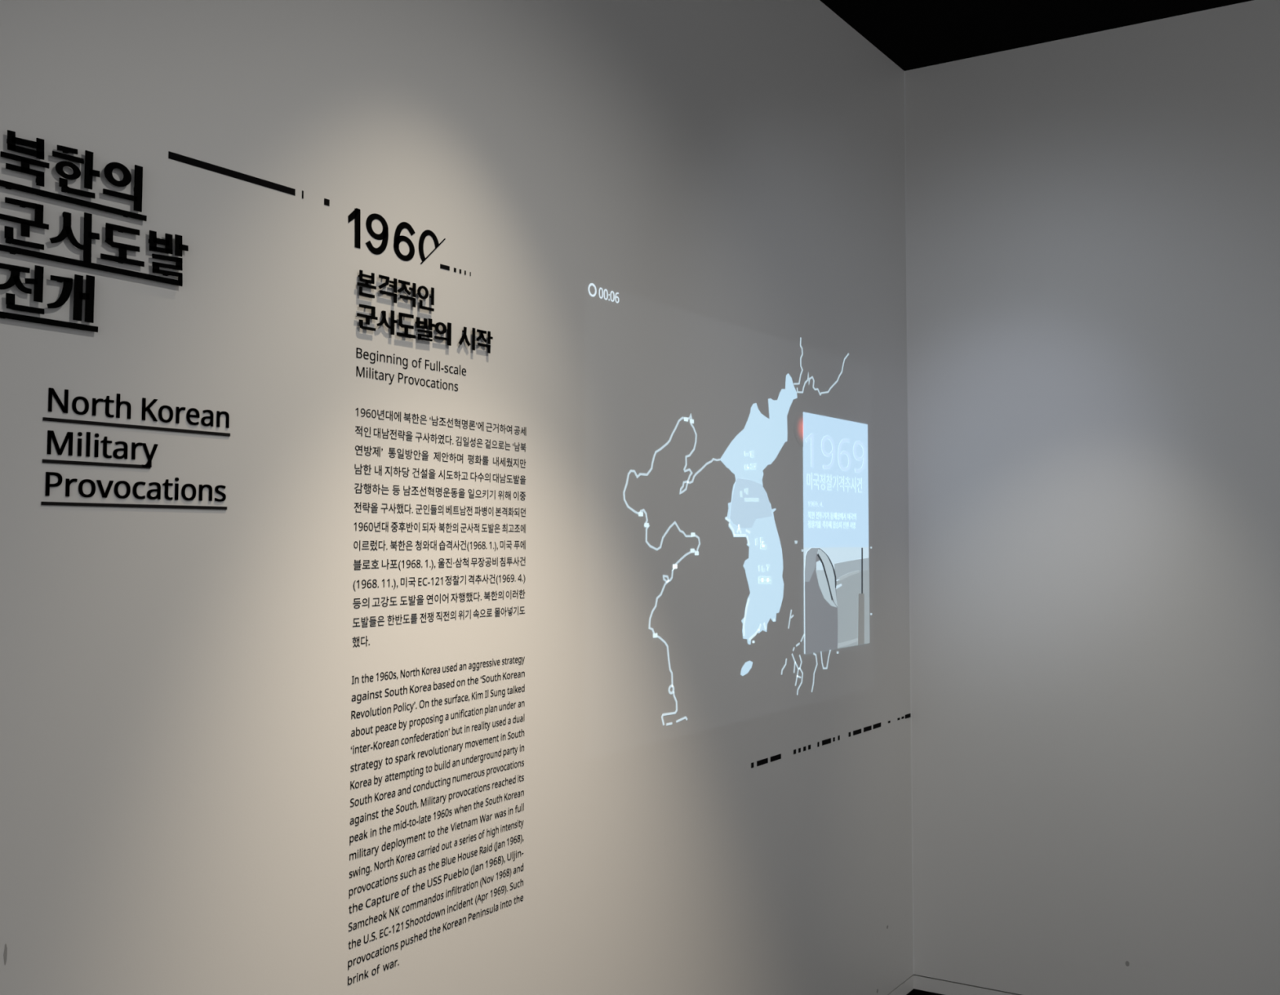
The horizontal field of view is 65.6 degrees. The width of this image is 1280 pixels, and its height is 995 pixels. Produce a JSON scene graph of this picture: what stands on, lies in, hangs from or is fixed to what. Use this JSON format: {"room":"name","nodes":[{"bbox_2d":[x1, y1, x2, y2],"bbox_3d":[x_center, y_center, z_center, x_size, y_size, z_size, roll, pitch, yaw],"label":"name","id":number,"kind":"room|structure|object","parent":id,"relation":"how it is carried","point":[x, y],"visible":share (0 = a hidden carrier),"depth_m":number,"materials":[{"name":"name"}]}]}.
{"room":"museum","nodes":[
{"label":"museum","id":0,"kind":"room"},
{"bbox_2d":[0,0,913,994],"bbox_3d":[-0.736,-0.026,1.645,0.120,3.288,5.409,-2,-3,40],"label":"wall","id":1,"kind":"structure","parent":0,"point":[177,757],"depth_m":1.97,"materials":[{"name":"white paint"}]},
{"bbox_2d":[3,944,7,964],"bbox_3d":[-0.871,0.627,1.361,0.001,0.030,0.004,-2,-3,40],"label":"scuff mark","id":2,"kind":"object","parent":1,"relation":"attached to","point":[5,954],"visible":1,"depth_m":1.36,"materials":[{"name":"grey"}]},
{"bbox_2d":[0,129,188,332],"bbox_3d":[-0.807,-0.377,1.470,0.010,0.266,0.274,-2,-3,40],"label":"title lettering","id":3,"kind":"object","parent":1,"relation":"attached to","point":[25,224],"visible":1,"depth_m":1.44,"materials":[{"name":"black plastic"}]},
{"bbox_2d":[40,387,230,510],"bbox_3d":[-0.761,-0.070,1.519,0.002,0.171,0.278,-2,-3,40],"label":"title lettering","id":4,"kind":"object","parent":1,"relation":"attached to","point":[51,434],"visible":1,"depth_m":1.49,"materials":[{"name":"black plastic"}]},
{"bbox_2d":[168,151,329,205],"bbox_3d":[-0.650,-0.535,1.673,0.001,0.014,0.288,-2,-3,40],"label":"strip","id":5,"kind":"object","parent":1,"relation":"attached to","point":[171,155],"visible":1,"depth_m":1.65,"materials":[{"name":"black plastic"}]},
{"bbox_2d":[347,208,445,264],"bbox_3d":[-0.461,-0.492,1.899,0.001,0.078,0.225,-2,-3,40],"label":"year numeral","id":6,"kind":"object","parent":1,"relation":"attached to","point":[356,214],"visible":1,"depth_m":1.88,"materials":[{"name":"black plastic"}]},
{"bbox_2d":[355,347,466,391],"bbox_3d":[-0.437,-0.242,1.919,0.001,0.060,0.260,-2,-3,40],"label":"section subtitle","id":7,"kind":"object","parent":1,"relation":"attached to","point":[364,354],"visible":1,"depth_m":1.90,"materials":[{"name":"black paint"}]},
{"bbox_2d":[356,270,493,353],"bbox_3d":[-0.415,-0.359,1.944,0.008,0.108,0.329,-2,-3,40],"label":"section heading","id":8,"kind":"object","parent":1,"relation":"attached to","point":[361,275],"visible":1,"depth_m":1.90,"materials":[{"name":"black plastic"}]},
{"bbox_2d":[347,657,524,985],"bbox_3d":[-0.384,0.604,1.948,0.001,0.550,0.429,-2,-3,40],"label":"paragraph","id":9,"kind":"object","parent":1,"relation":"attached to","point":[521,658],"visible":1,"depth_m":1.92,"materials":[{"name":"black paint"}]},
{"bbox_2d":[352,408,526,647],"bbox_3d":[-0.383,0.060,1.971,0.001,0.439,0.429,-2,-3,40],"label":"paragraph","id":10,"kind":"object","parent":1,"relation":"attached to","point":[364,412],"visible":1,"depth_m":1.95,"materials":[{"name":"black paint"}]},
{"bbox_2d":[440,263,471,275],"bbox_3d":[-0.372,-0.460,2.005,0.001,0.008,0.079,-2,-3,40],"label":"dashed line","id":11,"kind":"object","parent":1,"relation":"attached to","point":[442,266],"visible":1,"depth_m":1.99,"materials":[{"name":"black plastic"}]},
{"bbox_2d":[588,283,618,302],"bbox_3d":[-0.085,-0.484,2.352,0.001,0.031,0.109,-2,-3,40],"label":"timer","id":12,"kind":"object","parent":1,"relation":"attached to","point":[590,284],"visible":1,"depth_m":2.35,"materials":[{"name":"white"}]},
{"bbox_2d":[623,337,871,725],"bbox_3d":[0.376,0.046,2.885,0.001,1.090,1.300,-2,-3,40],"label":"map","id":13,"kind":"object","parent":1,"relation":"attached to","point":[750,515],"visible":1,"depth_m":2.84,"materials":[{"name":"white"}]},
{"bbox_2d":[751,713,911,768],"bbox_3d":[0.644,0.768,3.179,0.001,0.015,1.039,-2,-3,40],"label":"dashed line","id":14,"kind":"object","parent":1,"relation":"attached to","point":[827,741],"visible":1,"depth_m":3.10,"materials":[{"name":"black paint"}]},
{"bbox_2d":[803,412,869,653],"bbox_3d":[0.639,0.114,3.196,0.003,0.740,0.427,-2,-3,40],"label":"poster","id":15,"kind":"object","parent":1,"relation":"attached to","point":[837,565],"visible":1,"depth_m":3.18,"materials":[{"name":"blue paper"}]},
{"bbox_2d":[804,546,869,653],"bbox_3d":[0.639,0.322,3.187,0.003,0.323,0.427,-2,-3,40],"label":"photograph","id":16,"kind":"object","parent":15,"relation":"attached to","point":[837,579],"depth_m":3.17,"materials":[{"name":"white"}]},
{"bbox_2d":[888,975,913,994],"bbox_3d":[-0.738,1.644,1.574,0.120,0.046,5.409,-2,-3,40],"label":"baseboard","id":17,"kind":"structure","parent":1,"relation":"attached to","point":[907,986],"depth_m":3.49,"materials":[{"name":"white paint"}]},
{"bbox_2d":[903,71,914,974],"bbox_3d":[0.979,0.060,3.611,0.003,3.288,0.004,-2,-3,40],"label":"trim","id":18,"kind":"structure","parent":1,"relation":"attached to","point":[904,71],"depth_m":3.61,"materials":[{"name":"white paint"}]},
{"bbox_2d":[906,988,943,994],"bbox_3d":[2.927,1.687,0.741,7.420,0.100,8.815,-2,-3,40],"label":"floor","id":19,"kind":"structure","parent":0,"point":[914,992],"depth_m":3.51,"materials":[{"name":"black"}]},
{"bbox_2d":[820,0,1252,71],"bbox_3d":[2.932,-1.749,0.886,7.420,0.100,8.815,-2,-3,40],"label":"ceiling","id":20,"kind":"structure","parent":0,"point":[913,34],"depth_m":3.32,"materials":[{"name":"black paint"}]},
{"bbox_2d":[905,0,1279,994],"bbox_3d":[3.883,0.006,2.261,6.594,3.288,0.120,-1,-3,26],"label":"wall","id":21,"kind":"structure","parent":0,"point":[1093,219],"depth_m":3.33,"materials":[{"name":"white paint"}]},
{"bbox_2d":[912,974,1020,994],"bbox_3d":[3.880,1.676,2.190,6.594,0.046,0.120,-1,-3,26],"label":"baseboard","id":22,"kind":"structure","parent":21,"relation":"attached to","point":[920,983],"depth_m":3.49,"materials":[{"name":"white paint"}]}
]}

